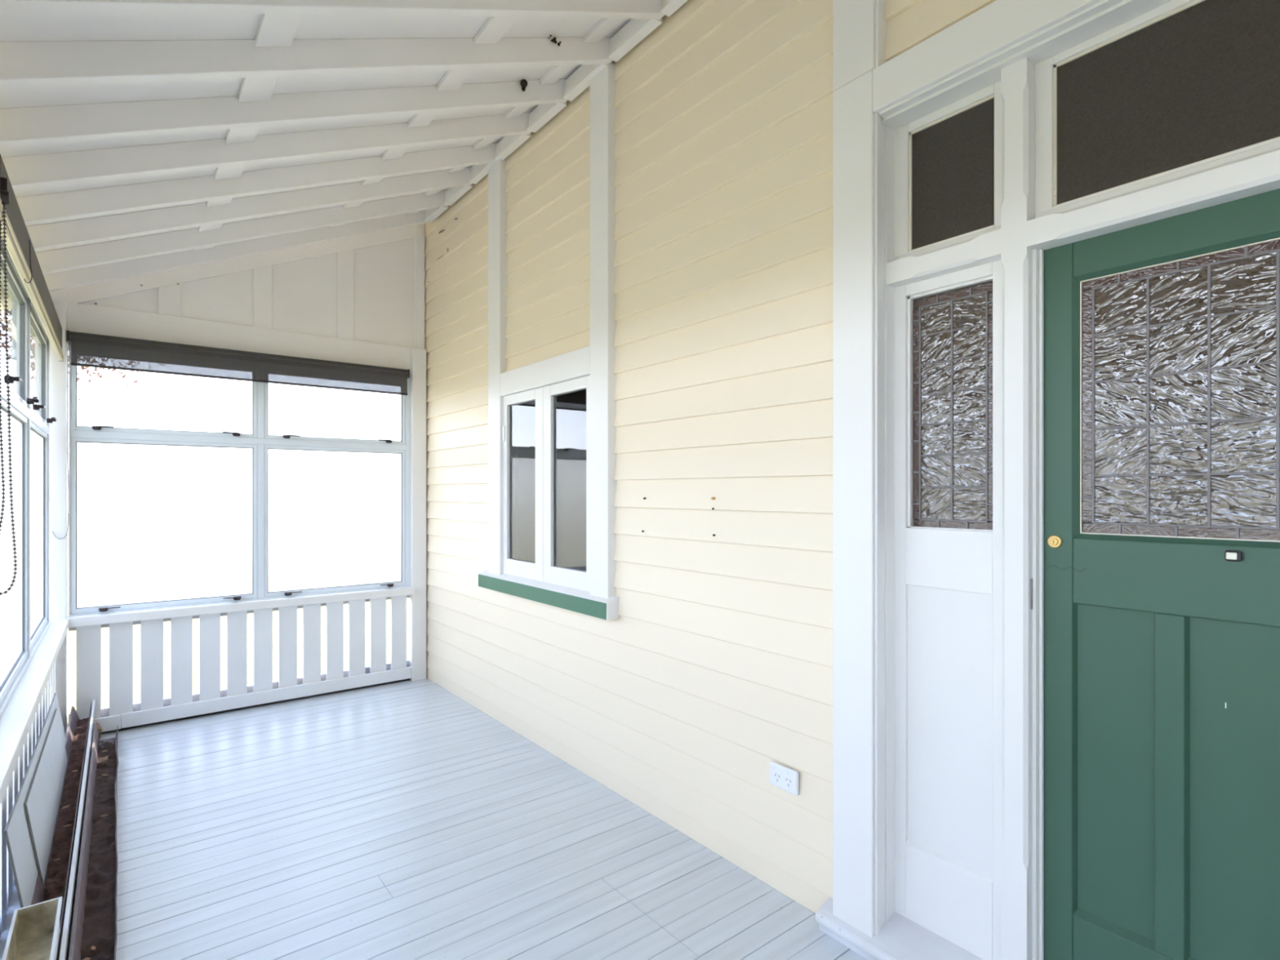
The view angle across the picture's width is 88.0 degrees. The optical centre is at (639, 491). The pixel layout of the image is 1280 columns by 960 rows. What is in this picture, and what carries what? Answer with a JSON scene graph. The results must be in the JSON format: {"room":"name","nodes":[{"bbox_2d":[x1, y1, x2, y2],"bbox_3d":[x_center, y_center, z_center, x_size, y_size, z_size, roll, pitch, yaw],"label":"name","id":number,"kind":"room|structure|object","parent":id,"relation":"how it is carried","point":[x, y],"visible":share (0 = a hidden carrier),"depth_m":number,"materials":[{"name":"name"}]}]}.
{"room":"enclosed porch","nodes":[
{"label":"enclosed porch","id":0,"kind":"room"},
{"bbox_2d":[0,288,68,959],"bbox_3d":[-1.198,0.145,1.021,0.175,2.550,6.885,0,0,-38],"label":"wall","id":1,"kind":"structure","parent":0,"point":[23,718],"depth_m":3.13,"materials":[{"name":"white paint"}]},
{"bbox_2d":[0,198,1,217],"bbox_3d":[-0.957,-0.807,0.775,0.061,0.179,2.400,0,0,-38],"label":"roller blind","id":2,"kind":"object","parent":1,"relation":"attached to","point":[0,198],"visible":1,"depth_m":1.73,"materials":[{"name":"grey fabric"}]},
{"bbox_2d":[0,238,56,717],"bbox_3d":[-1.137,-0.095,0.951,0.095,1.610,6.700,0,0,-38],"label":"window","id":3,"kind":"structure","parent":1,"relation":"in","point":[24,610],"depth_m":2.76,"materials":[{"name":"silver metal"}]},
{"bbox_2d":[0,154,63,595],"bbox_3d":[-2.440,-0.311,2.689,0.089,1.171,2.411,0,0,-38],"label":"roller blind","id":4,"kind":"object","parent":3,"relation":"attached to","point":[15,235],"visible":0.96,"depth_m":2.03,"materials":[{"name":"grey fabric"}]},
{"bbox_2d":[66,223,426,733],"bbox_3d":[-2.413,-0.299,4.374,2.200,3.597,0.138,0,0,-38],"label":"wall","id":5,"kind":"structure","parent":0,"point":[357,300],"depth_m":4.40,"materials":[{"name":"white paint"}]},
{"bbox_2d":[68,342,410,616],"bbox_3d":[-2.467,-0.095,4.340,1.928,1.610,0.095,0,0,-38],"label":"window","id":6,"kind":"structure","parent":5,"relation":"in","point":[158,518],"depth_m":4.23,"materials":[{"name":"clear glass"}]},
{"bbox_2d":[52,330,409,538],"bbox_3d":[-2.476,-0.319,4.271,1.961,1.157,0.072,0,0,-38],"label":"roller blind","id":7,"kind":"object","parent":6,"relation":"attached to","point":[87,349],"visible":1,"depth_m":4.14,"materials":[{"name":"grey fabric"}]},
{"bbox_2d":[0,0,688,292],"bbox_3d":[-0.627,-1.567,1.732,2.850,1.294,7.500,0,0,-38],"label":"ceiling","id":8,"kind":"structure","parent":0,"point":[138,137],"depth_m":2.68,"materials":[{"name":"white paint"}]},
{"bbox_2d":[520,79,527,91],"bbox_3d":[-0.555,-1.946,3.171,0.036,0.052,0.034,0,0,-38],"label":"nest","id":9,"kind":"object","parent":8,"relation":"attached to","point":[523,82],"visible":1,"depth_m":3.16,"materials":[{"name":"brown"}]},
{"bbox_2d":[547,35,560,45],"bbox_3d":[-0.366,-1.935,2.838,0.063,0.033,0.019,0,0,-38],"label":"nest","id":10,"kind":"object","parent":8,"relation":"attached to","point":[553,40],"visible":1,"depth_m":2.83,"materials":[{"name":"brown"}]},
{"bbox_2d":[99,677,866,959],"bbox_3d":[-0.199,1.450,1.826,2.660,0.101,6.920,0,0,-38],"label":"floor","id":11,"kind":"structure","parent":0,"point":[400,820],"depth_m":2.56,"materials":[{"name":"grey wood"}]},
{"bbox_2d":[4,693,66,907],"bbox_3d":[-2.247,1.164,2.521,0.076,0.466,1.720,0,0,-38],"label":"sheet","id":12,"kind":"object","parent":11,"relation":"on","point":[16,832],"visible":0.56,"depth_m":2.00,"materials":[{"name":"grey"}]},
{"bbox_2d":[23,708,67,884],"bbox_3d":[-2.279,1.186,2.578,0.069,0.421,1.230,0,0,-38],"label":"sheet","id":13,"kind":"object","parent":11,"relation":"on","point":[42,802],"visible":0.59,"depth_m":2.41,"materials":[{"name":"grey"}]},
{"bbox_2d":[31,702,92,959],"bbox_3d":[-2.227,1.292,2.565,0.087,0.207,2.985,0,0,-38],"label":"gutter","id":14,"kind":"object","parent":11,"relation":"on","point":[56,881],"visible":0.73,"depth_m":2.48,"materials":[{"name":"brown"}]},
{"bbox_2d":[1,896,62,959],"bbox_3d":[-1.444,1.141,1.565,0.095,0.086,0.525,0,0,-38],"label":"trough","id":15,"kind":"object","parent":14,"relation":"on","point":[33,934],"visible":1,"depth_m":1.74,"materials":[{"name":"white plastic"}]},
{"bbox_2d":[58,699,95,959],"bbox_3d":[-2.185,1.289,2.598,0.010,0.214,2.985,0,0,-38],"label":"metal flashing","id":16,"kind":"object","parent":11,"relation":"on","point":[68,922],"visible":0.85,"depth_m":2.26,"materials":[{"name":"silver metal"}]},
{"bbox_2d":[68,724,119,959],"bbox_3d":[-2.098,1.350,2.580,0.108,0.105,2.950,0,0,-38],"label":"gutter","id":17,"kind":"object","parent":11,"relation":"on","point":[94,934],"visible":1,"depth_m":2.42,"materials":[{"name":"brown soil"}]},
{"bbox_2d":[93,722,102,737],"bbox_3d":[-3.085,1.356,3.766,0.049,0.085,0.043,0,0,7],"label":"clump","id":18,"kind":"object","parent":17,"relation":"in","point":[99,726],"visible":0.54,"depth_m":3.77,"materials":[{"name":"beige"}]},
{"bbox_2d":[814,897,983,959],"bbox_3d":[1.183,1.345,1.523,0.259,0.110,1.698,0,0,-38],"label":"threshold","id":19,"kind":"object","parent":11,"relation":"on","point":[899,938],"visible":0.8,"depth_m":1.96,"materials":[{"name":"white wood"}]},
{"bbox_2d":[518,389,586,570],"bbox_3d":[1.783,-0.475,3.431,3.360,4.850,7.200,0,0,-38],"label":"window pane","id":20,"kind":"structure","parent":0,"point":[571,407],"depth_m":5.89,"materials":[{"name":"clear glass"}]},
{"bbox_2d":[424,0,995,913],"bbox_3d":[0.475,-0.350,2.374,0.122,3.700,6.950,0,0,-38],"label":"wall","id":21,"kind":"structure","parent":0,"point":[664,239],"depth_m":2.75,"materials":[{"name":"beige paint"}]},
{"bbox_2d":[478,375,619,620],"bbox_3d":[-0.531,0.009,3.610,0.120,1.157,1.382,0,0,-38],"label":"window","id":22,"kind":"structure","parent":21,"relation":"in","point":[542,581],"depth_m":3.54,"materials":[{"name":"white paint"}]},
{"bbox_2d":[769,760,798,795],"bbox_3d":[0.497,0.988,2.291,0.015,0.080,0.119,0,0,-38],"label":"power outlet","id":23,"kind":"object","parent":21,"relation":"attached to","point":[781,776],"visible":1,"depth_m":2.28,"materials":[{"name":"white plastic"}]},
{"bbox_2d":[893,80,1002,260],"bbox_3d":[0.903,-0.909,1.931,0.055,0.422,0.338,0,0,-38],"label":"window","id":24,"kind":"structure","parent":21,"relation":"in","point":[948,160],"depth_m":1.93,"materials":[{"name":"white paint"}]},
{"bbox_2d":[894,259,1002,959],"bbox_3d":[0.909,0.339,1.933,0.044,1.942,0.341,0,0,-38],"label":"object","id":25,"kind":"structure","parent":21,"relation":"in","point":[948,327],"depth_m":1.93,"materials":[{"name":"white paint"}]},
{"bbox_2d":[832,0,1279,959],"bbox_3d":[1.194,-0.323,1.500,0.190,3.355,1.657,0,0,-38],"label":"door frame","id":26,"kind":"structure","parent":21,"relation":"attached to","point":[1003,41],"depth_m":1.91,"materials":[{"name":"white paint"}]},
{"bbox_2d":[1035,0,1279,218],"bbox_3d":[1.298,-0.909,1.427,0.055,0.422,0.814,0,0,-38],"label":"window","id":27,"kind":"structure","parent":21,"relation":"in","point":[1179,88],"depth_m":1.54,"materials":[{"name":"white paint"}]},
{"bbox_2d":[1044,188,1279,959],"bbox_3d":[1.307,0.319,1.433,0.059,1.938,0.804,0,0,-38],"label":"door","id":28,"kind":"structure","parent":21,"relation":"in","point":[1162,337],"depth_m":1.54,"materials":[{"name":"green paint"}]},
{"label":"outside","id":29,"kind":"structure","parent":0,"visible":0},
{"bbox_2d":[67,529,407,722],"bbox_3d":[-6.170,2.050,7.869,120.000,0.200,140.000,0,0,-38],"label":"balustrade gaps","id":30,"kind":"structure","parent":29,"point":[166,625],"depth_m":8.13,"materials":[{"name":"white"}]},
{"bbox_2d":[76,366,162,401],"bbox_3d":[-8.256,-1.706,9.461,4.685,7.316,3.779,0,0,-38],"label":"autumn tree","id":31,"kind":"object","parent":30,"relation":"on","point":[82,367],"visible":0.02,"depth_m":10.21,"materials":[{"name":"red plant"}]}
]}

